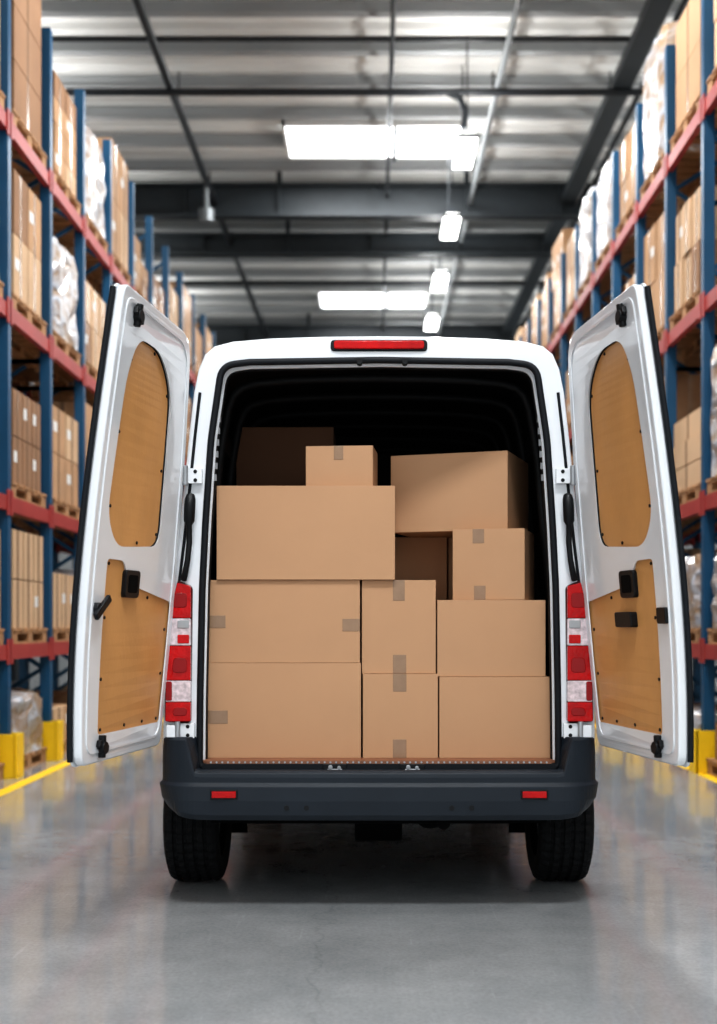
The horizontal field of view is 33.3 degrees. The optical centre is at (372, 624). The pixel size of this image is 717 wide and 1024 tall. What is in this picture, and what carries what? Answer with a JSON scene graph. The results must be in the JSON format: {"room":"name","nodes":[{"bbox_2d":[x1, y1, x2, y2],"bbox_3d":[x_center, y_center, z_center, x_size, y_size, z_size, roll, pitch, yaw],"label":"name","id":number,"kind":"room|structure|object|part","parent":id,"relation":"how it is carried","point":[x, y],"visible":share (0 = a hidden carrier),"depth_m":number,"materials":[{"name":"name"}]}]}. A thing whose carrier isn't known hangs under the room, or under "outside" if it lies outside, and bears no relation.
{"room":"distribution center","nodes":[
{"label":"distribution center","id":0,"kind":"room"},
{"bbox_2d":[29,382,73,673],"bbox_3d":[-8.975,-4.280,21.000,0.450,11.400,50.000,0,0,0],"label":"wall","id":1,"kind":"structure","parent":0,"point":[63,662],"depth_m":34.78,"materials":[{"name":"metal"}]},
{"bbox_2d":[142,341,168,546],"bbox_3d":[-0.988,-0.748,5.056,0.169,0.866,0.547,0,0,0],"label":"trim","id":2,"kind":"structure","parent":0,"point":[155,350],"depth_m":5.32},
{"bbox_2d":[11,221,553,680],"bbox_3d":[0.000,-4.180,28.200,18.000,11.000,0.320,0,0,0],"label":"girder","id":3,"kind":"object","parent":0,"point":[287,244],"visible":0.41,"depth_m":28.17,"materials":[{"name":"metal"}]},
{"bbox_2d":[0,671,716,1023],"bbox_3d":[0.000,1.369,21.000,18.000,0.103,50.000,0,0,0],"label":"floor","id":4,"kind":"structure","parent":0,"point":[303,923],"depth_m":5.41,"materials":[{"name":"concrete"}]},
{"bbox_2d":[0,0,214,779],"bbox_3d":[-3.667,-2.345,15.800,1.225,7.330,21.800,0,0,0],"label":"rack","id":5,"kind":"object","parent":4,"relation":"on","point":[67,235],"visible":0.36,"depth_m":11.71,"materials":[{"name":"blue metal"}]},
{"bbox_2d":[163,800,231,880],"bbox_3d":[-0.902,0.979,6.230,0.275,0.680,0.680,0,0,0],"label":"wheel","id":6,"kind":"object","parent":4,"relation":"on","point":[198,850],"visible":0.49,"depth_m":5.94,"materials":[{"name":"black rubber"}]},
{"bbox_2d":[206,314,525,345],"bbox_3d":[0.000,-4.180,37.200,18.000,11.000,0.320,0,0,0],"label":"girder","id":7,"kind":"object","parent":4,"relation":"on","point":[224,333],"visible":0.23,"depth_m":37.17,"materials":[{"name":"metal"}]},
{"bbox_2d":[134,171,598,220],"bbox_3d":[0.000,-4.180,25.600,18.000,11.000,0.320,0,0,0],"label":"girder","id":8,"kind":"object","parent":4,"relation":"on","point":[279,201],"visible":0.59,"depth_m":25.57,"materials":[{"name":"metal"}]},
{"bbox_2d":[211,820,546,840],"bbox_3d":[0.028,0.892,8.169,1.600,0.453,5.222,0,0,0],"label":"chassis","id":9,"kind":"object","parent":4,"relation":"on","point":[364,830],"visible":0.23,"depth_m":5.67,"materials":[{"name":"black"}]},
{"bbox_2d":[203,745,554,762],"bbox_3d":[0.028,0.648,7.090,1.720,0.033,2.980,0,0,0],"label":"floor","id":10,"kind":"structure","parent":9,"relation":"on","point":[361,758],"depth_m":5.64,"materials":[{"name":"brown wood"}]},
{"bbox_2d":[208,660,361,757],"bbox_3d":[-0.421,0.406,5.974,0.727,0.452,0.552,0,0,0],"label":"cardboard box","id":11,"kind":"object","parent":10,"relation":"on","point":[256,710],"visible":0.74,"depth_m":5.70,"materials":[{"name":"cardboard"}]},
{"bbox_2d":[209,580,360,662],"bbox_3d":[-0.423,-0.018,5.979,0.722,0.394,0.552,0,0,0],"label":"cardboard box","id":12,"kind":"object","parent":11,"relation":"on","point":[252,621],"visible":0.97,"depth_m":5.71,"materials":[{"name":"cardboard"}]},
{"bbox_2d":[217,486,394,583],"bbox_3d":[-0.319,-0.438,5.965,0.846,0.446,0.550,0,0,0],"label":"cardboard box","id":13,"kind":"object","parent":12,"relation":"on","point":[264,532],"visible":0.84,"depth_m":5.69,"materials":[{"name":"cardboard"}]},
{"bbox_2d":[306,445,377,485],"bbox_3d":[-0.150,-0.761,5.899,0.323,0.199,0.282,0,0,5],"label":"cardboard box","id":14,"kind":"object","parent":13,"relation":"on","point":[325,465],"visible":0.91,"depth_m":5.76,"materials":[{"name":"cardboard"}]},
{"bbox_2d":[361,585,362,744],"bbox_3d":[-0.372,0.210,6.600,0.800,0.842,0.600,0,0,0],"label":"cardboard box","id":15,"kind":"object","parent":10,"relation":"on","point":[361,585],"visible":0.02,"depth_m":6.30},
{"bbox_3d":[-0.372,-0.446,6.600,0.800,0.469,0.600,0,0,0],"label":"cardboard box","id":16,"kind":"object","parent":15,"relation":"on","visible":0},
{"bbox_2d":[236,427,335,485],"bbox_3d":[-0.472,-0.871,6.655,0.520,0.379,0.450,0,0,0],"label":"cardboard box","id":17,"kind":"object","parent":16,"relation":"on","point":[267,456],"visible":0.71,"depth_m":6.43,"materials":[{"name":"cardboard"}]},
{"bbox_2d":[211,374,547,602],"bbox_3d":[0.028,-0.286,5.930,1.829,1.912,0.044,0,0,0],"label":"bow","id":18,"kind":"object","parent":10,"relation":"on","point":[324,378],"visible":0.52,"depth_m":5.91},
{"bbox_2d":[212,370,548,675],"bbox_3d":[0.028,-0.325,7.138,1.869,1.890,2.885,0,0,0],"label":"liner","id":19,"kind":"object","parent":10,"relation":"on","point":[384,459],"visible":0.02,"depth_m":6.82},
{"bbox_2d":[373,446,470,453],"bbox_3d":[0.028,-0.286,8.330,1.829,1.912,0.044,0,0,0],"label":"bow","id":20,"kind":"object","parent":19,"relation":"attached to","point":[388,449],"visible":0.13,"depth_m":8.31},
{"bbox_2d":[546,629,548,647],"bbox_3d":[0.928,0.070,7.130,0.040,0.100,2.800,0,0,0],"label":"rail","id":21,"kind":"object","parent":19,"relation":"attached to","point":[547,635],"visible":0.02,"depth_m":6.25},
{"bbox_2d":[226,392,547,675],"bbox_3d":[0.028,-0.286,6.410,1.829,1.912,0.044,0,0,0],"label":"bow","id":22,"kind":"object","parent":10,"relation":"on","point":[321,397],"visible":0.56,"depth_m":6.39,"materials":[{"name":"metal"}]},
{"bbox_2d":[363,673,437,757],"bbox_3d":[0.130,0.432,5.949,0.356,0.400,0.502,0,0,0],"label":"cardboard box","id":23,"kind":"object","parent":10,"relation":"on","point":[400,711],"visible":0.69,"depth_m":5.70,"materials":[{"name":"cardboard"}]},
{"bbox_2d":[362,580,435,673],"bbox_3d":[0.123,0.008,5.964,0.352,0.446,0.502,0,0,0],"label":"cardboard box","id":24,"kind":"object","parent":23,"relation":"on","point":[399,616],"visible":1,"depth_m":5.71,"materials":[{"name":"cardboard"}]},
{"bbox_2d":[438,676,549,757],"bbox_3d":[0.580,0.439,5.975,0.530,0.385,0.550,0,0,0],"label":"cardboard box","id":25,"kind":"object","parent":10,"relation":"on","point":[479,717],"visible":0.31,"depth_m":5.70,"materials":[{"name":"cardboard"}]},
{"bbox_2d":[436,600,545,676],"bbox_3d":[0.564,0.063,5.987,0.515,0.365,0.550,0,0,0],"label":"cardboard box","id":26,"kind":"object","parent":25,"relation":"on","point":[475,638],"visible":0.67,"depth_m":5.71,"materials":[{"name":"cardboard"}]},
{"bbox_2d":[453,528,533,599],"bbox_3d":[0.604,-0.291,5.953,0.347,0.341,0.422,0,0,14],"label":"cardboard box","id":27,"kind":"object","parent":26,"relation":"on","point":[488,564],"visible":0.94,"depth_m":5.75,"materials":[{"name":"cardboard"}]},
{"bbox_2d":[391,450,527,538],"bbox_3d":[0.452,-0.654,6.146,0.595,0.384,0.500,0,0,19],"label":"cardboard box","id":28,"kind":"object","parent":27,"relation":"on","point":[436,495],"visible":0.79,"depth_m":5.92,"materials":[{"name":"cardboard"}]},
{"bbox_3d":[0.438,0.258,6.600,0.780,0.747,0.600,0,0,0],"label":"cardboard box","id":29,"kind":"object","parent":10,"relation":"on","visible":0},
{"bbox_2d":[395,537,446,599],"bbox_3d":[0.218,-0.289,6.550,0.340,0.344,0.500,0,0,0],"label":"cardboard box","id":30,"kind":"object","parent":29,"relation":"on","point":[416,558],"visible":0.49,"depth_m":6.30,"materials":[{"name":"cardboard"}]},
{"bbox_2d":[447,538,452,599],"bbox_3d":[0.583,-0.289,6.580,0.370,0.344,0.500,0,0,0],"label":"cardboard box","id":31,"kind":"object","parent":29,"relation":"on","point":[449,540],"visible":0.05,"depth_m":6.33,"materials":[{"name":"cardboard"}]},
{"bbox_2d":[160,737,597,820],"bbox_3d":[0.028,0.705,5.630,2.055,0.380,0.379,0,0,0],"label":"bumper cover","id":32,"kind":"object","parent":9,"relation":"attached to","point":[263,794],"visible":0.95,"depth_m":5.46,"materials":[{"name":"plastic"}]},
{"bbox_2d":[210,790,237,798],"bbox_3d":[-0.677,0.770,5.449,0.124,0.042,0.022,0,0,0],"label":"reflector","id":33,"kind":"object","parent":32,"relation":"attached to","point":[214,794],"visible":1,"depth_m":5.44,"materials":[{"name":"red plastic"}]},
{"bbox_2d":[521,790,547,798],"bbox_3d":[0.733,0.770,5.449,0.124,0.042,0.022,0,0,0],"label":"reflector","id":34,"kind":"object","parent":32,"relation":"attached to","point":[525,794],"visible":1,"depth_m":5.44,"materials":[{"name":"red plastic"}]},
{"bbox_3d":[0.028,-0.237,8.395,2.010,2.215,5.570,0,0,0],"label":"shell","id":35,"kind":"object","parent":9,"relation":"on","visible":0},
{"bbox_2d":[232,823,247,832],"bbox_3d":[-0.852,0.940,6.710,0.300,0.440,0.020,0,0,0],"label":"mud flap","id":36,"kind":"object","parent":35,"relation":"attached to","point":[236,827],"visible":0.14,"depth_m":6.70,"materials":[{"name":"black"}]},
{"bbox_2d":[163,336,594,742],"bbox_3d":[0.028,-0.323,5.605,2.010,2.045,0.050,0,0,0],"label":"frame","id":37,"kind":"object","parent":35,"relation":"attached to","point":[306,347],"visible":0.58,"depth_m":5.58,"materials":[{"name":"white paint"}]},
{"bbox_2d":[165,581,192,722],"bbox_3d":[-0.902,0.125,5.595,0.129,0.658,0.070,0,0,0],"label":"lamp base","id":38,"kind":"object","parent":37,"relation":"attached to","point":[180,582],"visible":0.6,"depth_m":5.56,"materials":[{"name":"red"}]},
{"bbox_2d":[165,702,191,720],"bbox_3d":[-0.900,0.401,5.558,0.117,0.088,0.045,0,0,0],"label":"lens","id":39,"kind":"object","parent":38,"relation":"attached to","point":[170,706],"visible":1,"depth_m":5.54,"materials":[{"name":"plastic"}]},
{"bbox_2d":[173,707,186,715],"bbox_3d":[-0.891,0.400,5.541,0.068,0.040,0.018,0,0,0],"label":"lens","id":40,"kind":"object","parent":39,"relation":"attached to","point":[179,711],"visible":1,"depth_m":5.53,"materials":[{"name":"red"}]},
{"bbox_2d":[166,680,191,701],"bbox_3d":[-0.899,0.306,5.558,0.115,0.098,0.045,0,0,0],"label":"lens","id":41,"kind":"object","parent":38,"relation":"attached to","point":[181,689],"visible":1,"depth_m":5.54,"materials":[{"name":"plastic"}]},
{"bbox_2d":[166,681,171,700],"bbox_3d":[-0.942,0.305,5.541,0.030,0.090,0.018,0,0,0],"label":"lens","id":42,"kind":"object","parent":41,"relation":"attached to","point":[168,683],"visible":1,"depth_m":5.53,"materials":[{"name":"red"}]},
{"bbox_2d":[167,646,191,679],"bbox_3d":[-0.898,0.176,5.558,0.113,0.158,0.045,0,0,0],"label":"lens","id":43,"kind":"object","parent":38,"relation":"attached to","point":[175,651],"visible":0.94,"depth_m":5.54,"materials":[{"name":"plastic"}]},
{"bbox_2d":[170,619,190,645],"bbox_3d":[-0.896,0.033,5.558,0.109,0.125,0.045,0,0,0],"label":"lens","id":44,"kind":"object","parent":38,"relation":"attached to","point":[175,631],"visible":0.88,"depth_m":5.54,"materials":[{"name":"plastic"}]},
{"bbox_2d":[177,635,188,642],"bbox_3d":[-0.875,0.065,5.541,0.054,0.040,0.018,0,0,0],"label":"lens","id":45,"kind":"object","parent":44,"relation":"attached to","point":[180,638],"visible":1,"depth_m":5.53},
{"bbox_2d":[177,620,188,627],"bbox_3d":[-0.875,-0.004,5.541,0.054,0.037,0.018,0,0,0],"label":"lens","id":46,"kind":"object","parent":44,"relation":"attached to","point":[180,623],"visible":1,"depth_m":5.53,"materials":[{"name":"plastic"}]},
{"bbox_2d":[173,583,190,617],"bbox_3d":[-0.890,-0.113,5.558,0.096,0.162,0.045,0,0,0],"label":"lens","id":47,"kind":"object","parent":38,"relation":"attached to","point":[185,612],"visible":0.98,"depth_m":5.54,"materials":[{"name":"plastic"}]},
{"bbox_2d":[166,721,194,737],"bbox_3d":[-0.889,0.490,5.551,0.125,0.090,0.058,0,0,0],"label":"hinge","id":48,"kind":"object","parent":37,"relation":"attached to","point":[178,729],"visible":0.99,"depth_m":5.55,"materials":[{"name":"white paint"}]},
{"bbox_2d":[181,493,195,581],"bbox_3d":[-0.855,-0.405,5.540,0.072,0.408,0.063,0,0,0],"label":"strap","id":49,"kind":"object","parent":37,"relation":"attached to","point":[189,504],"visible":1,"depth_m":5.53,"materials":[{"name":"black plastic"}]},
{"bbox_2d":[178,392,200,580],"bbox_3d":[-0.875,-0.330,5.577,0.157,1.501,0.014,0,0,0],"label":"seal","id":50,"kind":"object","parent":37,"relation":"attached to","point":[199,393],"visible":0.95,"depth_m":5.57,"materials":[{"name":"black rubber"}]},
{"bbox_2d":[182,465,202,484],"bbox_3d":[-0.855,-0.690,5.551,0.125,0.090,0.058,0,0,0],"label":"hinge","id":51,"kind":"object","parent":37,"relation":"attached to","point":[190,475],"visible":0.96,"depth_m":5.55,"materials":[{"name":"white paint"}]},
{"bbox_2d":[73,284,189,765],"bbox_3d":[-0.993,-0.392,5.112,0.206,1.892,0.907,0,0,10],"label":"door","id":52,"kind":"structure","parent":51,"relation":"attached to","point":[154,563],"depth_m":4.81,"materials":[{"name":"metal"}]},
{"bbox_2d":[67,285,115,762],"bbox_3d":[-1.098,-0.393,4.677,0.193,1.857,0.024,0,0,0],"label":"door seal","id":53,"kind":"object","parent":52,"relation":"attached to","point":[70,682],"depth_m":4.67,"materials":[{"name":"rubber"}]},
{"bbox_2d":[70,283,119,766],"bbox_3d":[-1.034,-0.392,5.120,0.306,1.904,0.880,0,0,0],"label":"door edge","id":54,"kind":"object","parent":52,"relation":"attached to","point":[73,764],"depth_m":4.69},
{"bbox_2d":[96,735,108,757],"bbox_3d":[-1.092,0.490,4.848,0.044,0.091,0.098,0,0,0],"label":"latch","id":55,"kind":"object","parent":52,"relation":"attached to","point":[102,745],"depth_m":4.83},
{"bbox_2d":[93,595,111,619],"bbox_3d":[-1.078,-0.070,4.757,0.063,0.101,0.124,0,0,0],"label":"lever","id":56,"kind":"object","parent":52,"relation":"attached to","point":[99,608],"depth_m":4.73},
{"bbox_2d":[121,570,140,597],"bbox_3d":[-1.026,-0.172,5.062,0.066,0.115,0.142,0,0,0],"label":"door handle","id":57,"kind":"object","parent":52,"relation":"attached to","point":[126,573],"depth_m":5.01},
{"bbox_2d":[128,575,138,592],"bbox_3d":[-1.011,-0.172,5.059,0.029,0.075,0.089,0,0,0],"label":"cup","id":58,"kind":"object","parent":57,"relation":"in","point":[133,579],"depth_m":5.05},
{"bbox_2d":[98,559,168,733],"bbox_3d":[-1.039,0.088,5.170,0.210,0.735,0.710,0,0,0],"label":"panel","id":59,"kind":"object","parent":52,"relation":"attached to","point":[133,641],"depth_m":5.13,"materials":[{"name":"wood"}]},
{"bbox_2d":[99,352,167,730],"bbox_3d":[-1.009,-0.365,5.152,0.206,1.594,0.659,0,0,0],"label":"screws","id":60,"kind":"object","parent":52,"relation":"attached to","point":[147,597],"depth_m":5.11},
{"bbox_2d":[86,297,187,754],"bbox_3d":[-0.988,-0.392,5.110,0.284,1.814,0.792,0,0,0],"label":"bead","id":61,"kind":"object","parent":52,"relation":"attached to","point":[130,300],"depth_m":4.73},
{"bbox_2d":[109,342,167,546],"bbox_3d":[-1.000,-0.748,5.060,0.188,0.884,0.564,0,0,0],"label":"panel","id":62,"kind":"object","parent":52,"relation":"attached to","point":[135,494],"depth_m":5.06,"materials":[{"name":"wood"}]},
{"bbox_2d":[133,303,144,326],"bbox_3d":[-0.943,-1.245,4.829,0.045,0.094,0.097,0,0,0],"label":"latch","id":63,"kind":"object","parent":52,"relation":"attached to","point":[138,316],"depth_m":4.81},
{"bbox_2d":[206,367,551,758],"bbox_3d":[0.028,-0.285,5.673,1.696,1.920,0.035,0,0,0],"label":"trim","id":64,"kind":"structure","parent":37,"relation":"attached to","point":[358,368],"depth_m":5.66,"materials":[{"name":"rubber"}]},
{"bbox_2d":[214,418,220,480],"bbox_3d":[-0.737,-0.833,5.660,0.040,0.305,0.011,0,0,0],"label":"jamb slots","id":65,"kind":"object","parent":64,"relation":"attached to","point":[217,452],"visible":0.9,"depth_m":5.65,"materials":[{"name":"metal"}]},
{"bbox_2d":[537,418,543,480],"bbox_3d":[0.793,-0.833,5.660,0.040,0.305,0.011,0,0,0],"label":"jamb slots","id":66,"kind":"object","parent":64,"relation":"attached to","point":[539,440],"visible":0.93,"depth_m":5.65,"materials":[{"name":"metal"}]},
{"bbox_2d":[331,340,426,350],"bbox_3d":[0.028,-1.298,5.576,0.450,0.053,0.028,0,0,0],"label":"lamp","id":67,"kind":"object","parent":37,"relation":"attached to","point":[337,344],"depth_m":5.56,"materials":[{"name":"plastic"}]},
{"bbox_3d":[0.028,-1.298,5.581,0.450,0.053,0.018,0,0,0],"label":"brake lamp housing","id":68,"kind":"part","parent":67,"relation":"part of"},
{"bbox_2d":[202,760,555,768],"bbox_3d":[0.028,0.675,5.585,1.640,0.090,0.050,0,0,0],"label":"threshold strip","id":69,"kind":"object","parent":37,"relation":"attached to","point":[211,764],"visible":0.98,"depth_m":5.56,"materials":[{"name":"black plastic"}]},
{"bbox_2d":[323,764,423,769],"bbox_3d":[0.003,0.659,5.561,0.470,0.031,0.029,0,0,0],"label":"striker","id":70,"kind":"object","parent":69,"relation":"attached to","point":[325,766],"depth_m":5.55,"materials":[{"name":"silver metal"}]},
{"bbox_2d":[196,357,561,768],"bbox_3d":[0.028,-0.285,5.576,1.700,1.924,0.032,0,0,0],"label":"opening seal","id":71,"kind":"object","parent":37,"relation":"attached to","point":[329,360],"visible":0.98,"depth_m":5.56,"materials":[{"name":"rubber"}]},
{"bbox_2d":[354,358,409,365],"bbox_3d":[0.043,-1.223,5.580,0.260,0.034,0.040,0,0,0],"label":"top strikers","id":72,"kind":"object","parent":37,"relation":"attached to","point":[359,360],"visible":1,"depth_m":5.56,"materials":[{"name":"black plastic"}]},
{"bbox_2d":[555,465,575,484],"bbox_3d":[0.910,-0.690,5.551,0.125,0.090,0.058,0,0,0],"label":"hinge","id":73,"kind":"object","parent":37,"relation":"attached to","point":[562,475],"visible":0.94,"depth_m":5.55,"materials":[{"name":"white paint"}]},
{"bbox_2d":[568,284,686,765],"bbox_3d":[1.049,-0.392,5.112,0.205,1.892,0.907,0,0,-10],"label":"door","id":74,"kind":"structure","parent":73,"relation":"attached to","point":[603,564],"depth_m":4.81,"materials":[{"name":"metal"}]},
{"bbox_2d":[615,303,626,326],"bbox_3d":[0.999,-1.245,4.829,0.045,0.094,0.097,0,0,0],"label":"bolt","id":75,"kind":"object","parent":74,"relation":"attached to","point":[620,316],"depth_m":4.81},
{"bbox_2d":[591,341,650,546],"bbox_3d":[1.056,-0.748,5.060,0.188,0.884,0.564,0,0,0],"label":"panel","id":76,"kind":"object","parent":74,"relation":"attached to","point":[624,500],"depth_m":5.06,"materials":[{"name":"wood"}]},
{"bbox_2d":[570,297,674,754],"bbox_3d":[1.044,-0.392,5.110,0.284,1.814,0.792,0,0,0],"label":"bead","id":77,"kind":"object","parent":74,"relation":"attached to","point":[629,300],"depth_m":4.73},
{"bbox_2d":[589,559,661,733],"bbox_3d":[1.095,0.088,5.170,0.210,0.735,0.710,0,0,0],"label":"panel","id":78,"kind":"object","parent":74,"relation":"attached to","point":[626,659],"depth_m":5.13,"materials":[{"name":"wood"}]},
{"bbox_2d":[614,612,637,626],"bbox_3d":[1.076,-0.022,5.099,0.072,0.065,0.162,0,0,0],"label":"block","id":79,"kind":"object","parent":78,"relation":"attached to","point":[622,619],"depth_m":5.06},
{"bbox_2d":[619,570,638,597],"bbox_3d":[1.082,-0.172,5.062,0.066,0.115,0.142,0,0,0],"label":"door handle","id":80,"kind":"object","parent":78,"relation":"attached to","point":[634,593],"depth_m":5.01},
{"bbox_2d":[591,352,660,731],"bbox_3d":[1.065,-0.365,5.152,0.206,1.594,0.659,0,0,0],"label":"screws","id":81,"kind":"object","parent":74,"relation":"attached to","point":[649,505],"depth_m":5.12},
{"bbox_2d":[651,735,663,757],"bbox_3d":[1.148,0.490,4.848,0.044,0.091,0.098,0,0,0],"label":"latch","id":82,"kind":"object","parent":74,"relation":"attached to","point":[657,745],"depth_m":4.83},
{"bbox_2d":[656,607,668,623],"bbox_3d":[1.150,-0.037,4.757,0.041,0.065,0.081,0,0,0],"label":"case","id":83,"kind":"object","parent":74,"relation":"attached to","point":[661,612],"depth_m":4.74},
{"bbox_2d":[640,283,689,766],"bbox_3d":[1.090,-0.392,5.120,0.305,1.904,0.880,0,0,0],"label":"door edge","id":84,"kind":"object","parent":74,"relation":"attached to","point":[643,285],"depth_m":4.69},
{"bbox_2d":[644,285,693,762],"bbox_3d":[1.154,-0.393,4.677,0.193,1.857,0.024,0,0,0],"label":"door seal","id":85,"kind":"object","parent":74,"relation":"attached to","point":[690,707],"depth_m":4.67,"materials":[{"name":"rubber"}]},
{"bbox_2d":[557,392,579,580],"bbox_3d":[0.931,-0.330,5.577,0.157,1.501,0.014,0,0,0],"label":"seal","id":86,"kind":"object","parent":37,"relation":"attached to","point":[558,393],"visible":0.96,"depth_m":5.57,"materials":[{"name":"black rubber"}]},
{"bbox_2d":[562,493,576,581],"bbox_3d":[0.911,-0.405,5.540,0.072,0.408,0.063,0,0,0],"label":"strap","id":87,"kind":"object","parent":37,"relation":"attached to","point":[568,502],"visible":1,"depth_m":5.53,"materials":[{"name":"black plastic"}]},
{"bbox_2d":[563,721,591,737],"bbox_3d":[0.946,0.490,5.551,0.125,0.090,0.058,0,0,0],"label":"hinge","id":88,"kind":"object","parent":37,"relation":"attached to","point":[579,729],"visible":0.98,"depth_m":5.55,"materials":[{"name":"white paint"}]},
{"bbox_2d":[565,581,592,722],"bbox_3d":[0.958,0.125,5.595,0.129,0.658,0.070,0,0,0],"label":"lamp base","id":89,"kind":"object","parent":37,"relation":"attached to","point":[576,582],"visible":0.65,"depth_m":5.57,"materials":[{"name":"red"}]},
{"bbox_2d":[567,583,585,617],"bbox_3d":[0.946,-0.113,5.558,0.096,0.162,0.045,0,0,0],"label":"lens","id":90,"kind":"object","parent":89,"relation":"attached to","point":[572,612],"visible":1,"depth_m":5.54,"materials":[{"name":"plastic"}]},
{"bbox_2d":[567,619,587,645],"bbox_3d":[0.953,0.033,5.558,0.109,0.125,0.045,0,0,0],"label":"lens","id":91,"kind":"object","parent":89,"relation":"attached to","point":[582,631],"visible":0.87,"depth_m":5.54,"materials":[{"name":"plastic"}]},
{"bbox_2d":[569,635,580,642],"bbox_3d":[0.931,0.065,5.541,0.054,0.040,0.018,0,0,0],"label":"lens","id":92,"kind":"object","parent":91,"relation":"attached to","point":[572,638],"visible":1,"depth_m":5.53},
{"bbox_2d":[569,620,580,627],"bbox_3d":[0.931,-0.004,5.541,0.054,0.037,0.018,0,0,0],"label":"lens","id":93,"kind":"object","parent":91,"relation":"attached to","point":[572,623],"visible":1,"depth_m":5.53,"materials":[{"name":"plastic"}]},
{"bbox_2d":[566,680,591,701],"bbox_3d":[0.955,0.306,5.558,0.115,0.098,0.045,0,0,0],"label":"lens","id":94,"kind":"object","parent":89,"relation":"attached to","point":[575,689],"visible":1,"depth_m":5.54,"materials":[{"name":"plastic"}]},
{"bbox_2d":[586,681,592,700],"bbox_3d":[0.998,0.305,5.541,0.030,0.090,0.018,0,0,0],"label":"lens","id":95,"kind":"object","parent":94,"relation":"attached to","point":[589,690],"visible":1,"depth_m":5.53,"materials":[{"name":"red"}]},
{"bbox_2d":[566,702,592,720],"bbox_3d":[0.956,0.401,5.558,0.117,0.088,0.045,0,0,0],"label":"lens","id":96,"kind":"object","parent":89,"relation":"attached to","point":[588,706],"visible":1,"depth_m":5.54,"materials":[{"name":"plastic"}]},
{"bbox_2d":[567,646,591,679],"bbox_3d":[0.954,0.176,5.558,0.113,0.158,0.045,0,0,0],"label":"lens","id":97,"kind":"object","parent":89,"relation":"attached to","point":[572,651],"visible":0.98,"depth_m":5.54,"materials":[{"name":"plastic"}]},
{"bbox_2d":[249,409,513,453],"bbox_3d":[0.028,-0.286,6.890,1.829,1.912,0.044,0,0,0],"label":"bow","id":98,"kind":"object","parent":35,"relation":"attached to","point":[257,422],"visible":0.38,"depth_m":6.87,"materials":[{"name":"metal"}]},
{"bbox_2d":[508,823,524,832],"bbox_3d":[0.908,0.940,6.710,0.300,0.440,0.020,0,0,0],"label":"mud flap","id":99,"kind":"object","parent":35,"relation":"attached to","point":[512,827],"visible":0.14,"depth_m":6.70,"materials":[{"name":"black"}]},
{"bbox_2d":[524,800,593,880],"bbox_3d":[0.958,0.979,6.230,0.275,0.680,0.680,0,0,0],"label":"wheel","id":100,"kind":"object","parent":4,"relation":"on","point":[560,850],"visible":0.42,"depth_m":5.94,"materials":[{"name":"black rubber"}]},
{"bbox_2d":[515,0,716,777],"bbox_3d":[3.467,-2.491,16.150,1.225,7.622,21.800,0,0,0],"label":"rack","id":101,"kind":"object","parent":4,"relation":"on","point":[650,218],"visible":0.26,"depth_m":12.05,"materials":[{"name":"blue metal"}]},
{"bbox_2d":[41,0,681,323],"bbox_3d":[0.000,-9.560,20.495,18.000,0.200,47.150,0,0,0],"label":"ceiling","id":102,"kind":"structure","parent":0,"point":[49,8],"depth_m":22.32,"materials":[{"name":"grey"}]},
{"bbox_2d":[53,0,688,336],"bbox_3d":[0.000,-8.955,22.500,18.000,1.450,45.000,0,0,0],"label":"ceiling beams","id":103,"kind":"structure","parent":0,"point":[654,13],"depth_m":19.96,"materials":[{"name":"metal"}]},
{"bbox_2d":[282,120,461,160],"bbox_3d":[0.000,-9.505,23.400,3.440,0.350,1.620,0,0,0],"label":"skylight","id":104,"kind":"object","parent":103,"relation":"attached to","point":[304,139],"depth_m":23.24,"materials":[{"name":"white"}]},
{"bbox_2d":[317,290,428,310],"bbox_3d":[0.000,-9.505,34.800,3.160,0.350,1.720,0,0,0],"label":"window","id":105,"kind":"structure","parent":103,"relation":"attached to","point":[328,299],"depth_m":34.73,"materials":[{"name":"white"}]},
{"bbox_2d":[424,293,426,336],"bbox_3d":[1.500,-8.530,34.400,0.340,1.700,1.240,0,0,0],"label":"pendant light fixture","id":106,"kind":"object","parent":103,"relation":"hanging from","point":[426,293],"visible":0.21,"depth_m":34.89,"materials":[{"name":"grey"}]},
{"bbox_2d":[424,258,439,330],"bbox_3d":[1.500,-8.530,30.700,0.340,1.700,1.240,0,0,0],"label":"pendant light fixture","id":107,"kind":"object","parent":103,"relation":"hanging from","point":[431,320],"visible":0.84,"depth_m":30.47,"materials":[{"name":"grey"}]},
{"bbox_2d":[431,221,448,290],"bbox_3d":[1.500,-8.530,27.000,0.340,1.700,1.240,0,0,0],"label":"pendant light fixture","id":108,"kind":"object","parent":103,"relation":"hanging from","point":[440,278],"visible":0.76,"depth_m":26.83,"materials":[{"name":"grey"}]},
{"bbox_2d":[440,131,460,238],"bbox_3d":[1.500,-8.530,23.300,0.340,1.700,1.240,0,0,0],"label":"pendant light fixture","id":109,"kind":"object","parent":103,"relation":"hanging from","point":[450,224],"visible":1,"depth_m":22.95,"materials":[{"name":"grey"}]},
{"bbox_2d":[452,35,478,168],"bbox_3d":[1.500,-8.530,19.600,0.340,1.700,1.240,0,0,0],"label":"pendant light fixture","id":110,"kind":"object","parent":103,"relation":"hanging from","point":[466,143],"visible":0.99,"depth_m":19.30,"materials":[{"name":"grey"}]},
{"bbox_2d":[203,364,554,759],"bbox_3d":[0.028,-0.285,5.641,1.695,1.920,0.018,0,0,0],"label":"jamb","id":111,"kind":"object","parent":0,"point":[230,371],"depth_m":5.63,"materials":[{"name":"metal"}]},
{"bbox_2d":[590,341,616,546],"bbox_3d":[1.044,-0.748,5.056,0.169,0.866,0.547,0,0,0],"label":"trim","id":112,"kind":"structure","parent":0,"point":[606,347],"depth_m":5.32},
{"bbox_2d":[684,544,716,665],"bbox_3d":[8.975,-4.280,21.000,0.450,11.400,50.000,0,0,0],"label":"beam","id":113,"kind":"structure","parent":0,"point":[689,546],"depth_m":33.91,"materials":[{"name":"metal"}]}
]}

